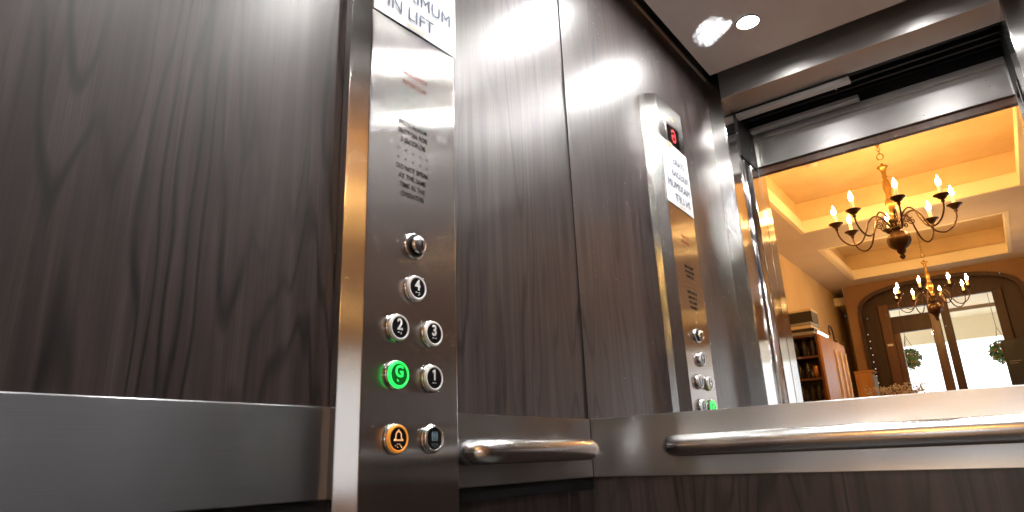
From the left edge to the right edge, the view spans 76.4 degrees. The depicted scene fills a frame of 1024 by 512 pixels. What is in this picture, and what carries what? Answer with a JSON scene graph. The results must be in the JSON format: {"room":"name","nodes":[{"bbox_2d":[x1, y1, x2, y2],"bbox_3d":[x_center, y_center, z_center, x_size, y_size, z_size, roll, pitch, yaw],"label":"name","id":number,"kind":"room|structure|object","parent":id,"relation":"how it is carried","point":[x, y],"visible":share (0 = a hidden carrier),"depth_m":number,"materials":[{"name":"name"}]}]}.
{"room":"elevator interior","nodes":[
{"label":"elevator interior","id":0,"kind":"room"},
{"bbox_2d":[0,0,594,511],"bbox_3d":[-0.194,-0.104,1.058,0.030,2.620,1.138,-15,-21,35],"label":"wall","id":1,"kind":"structure","parent":0,"point":[169,169],"depth_m":0.81,"materials":[{"name":"brown wood"}]},
{"bbox_2d":[0,391,592,511],"bbox_3d":[-0.168,0.276,0.920,0.006,0.114,1.084,-15,-21,35],"label":"trim","id":2,"kind":"structure","parent":1,"relation":"attached to","point":[59,452],"depth_m":0.68,"materials":[{"name":"silver metal"}]},
{"bbox_2d":[188,477,593,511],"bbox_3d":[-0.166,0.342,0.902,0.002,0.022,1.088,-15,-21,35],"label":"trim","id":3,"kind":"structure","parent":1,"relation":"attached to","point":[474,494],"depth_m":1.07,"materials":[{"name":"black"}]},
{"bbox_2d":[324,0,458,511],"bbox_3d":[-0.158,-0.049,1.003,0.064,1.378,0.228,-15,-21,35],"label":"control panel","id":4,"kind":"object","parent":1,"relation":"attached to","point":[393,447],"visible":1,"depth_m":0.94,"materials":[{"name":"silver metal"}]},
{"bbox_2d":[374,0,455,57],"bbox_3d":[-0.162,-0.471,1.126,0.003,0.212,0.190,-15,-21,35],"label":"paper notice","id":5,"kind":"object","parent":4,"relation":"attached to","point":[432,20],"visible":1,"depth_m":1.13,"materials":[{"name":"white paper"}]},
{"bbox_2d":[404,233,426,259],"bbox_3d":[-0.141,-0.016,0.975,0.019,0.041,0.041,-15,-21,35],"label":"switch","id":6,"kind":"object","parent":4,"relation":"attached to","point":[415,244],"depth_m":0.97,"materials":[{"name":"silver metal"}]},
{"bbox_2d":[458,438,598,465],"bbox_3d":[0.048,0.336,1.124,0.070,0.039,0.357,-15,-21,35],"label":"handrail","id":7,"kind":"object","parent":1,"relation":"attached to","point":[486,451],"visible":0.99,"depth_m":1.04,"materials":[{"name":"silver metal"}]},
{"bbox_2d":[589,419,1023,511],"bbox_3d":[0.549,-0.093,1.188,0.995,2.620,0.030,-15,-21,35],"label":"wall","id":8,"kind":"structure","parent":0,"point":[961,490],"depth_m":1.07,"materials":[{"name":"brown wood"}]},
{"bbox_2d":[558,1,588,418],"bbox_3d":[0.128,-0.441,1.600,0.003,1.638,0.003,-15,-21,35],"label":"trim","id":9,"kind":"structure","parent":8,"relation":"attached to","point":[558,1],"depth_m":1.49,"materials":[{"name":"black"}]},
{"bbox_2d":[558,0,1023,418],"bbox_3d":[0.521,-0.541,1.315,0.989,1.628,0.003,-15,-21,35],"label":"wall mirror","id":10,"kind":"object","parent":8,"relation":"attached to","point":[775,201],"visible":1,"depth_m":1.19,"materials":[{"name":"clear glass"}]},
{"bbox_2d":[590,384,1023,476],"bbox_3d":[0.555,0.289,1.054,0.983,0.114,0.004,-15,-21,35],"label":"trim","id":11,"kind":"structure","parent":8,"relation":"attached to","point":[628,445],"depth_m":1.09,"materials":[{"name":"silver metal"}]},
{"bbox_2d":[663,413,1023,456],"bbox_3d":[0.569,0.273,0.993,0.736,0.039,0.070,-15,-21,35],"label":"handrail","id":12,"kind":"object","parent":8,"relation":"attached to","point":[1005,428],"visible":1,"depth_m":0.99,"materials":[{"name":"silver metal"}]}
]}

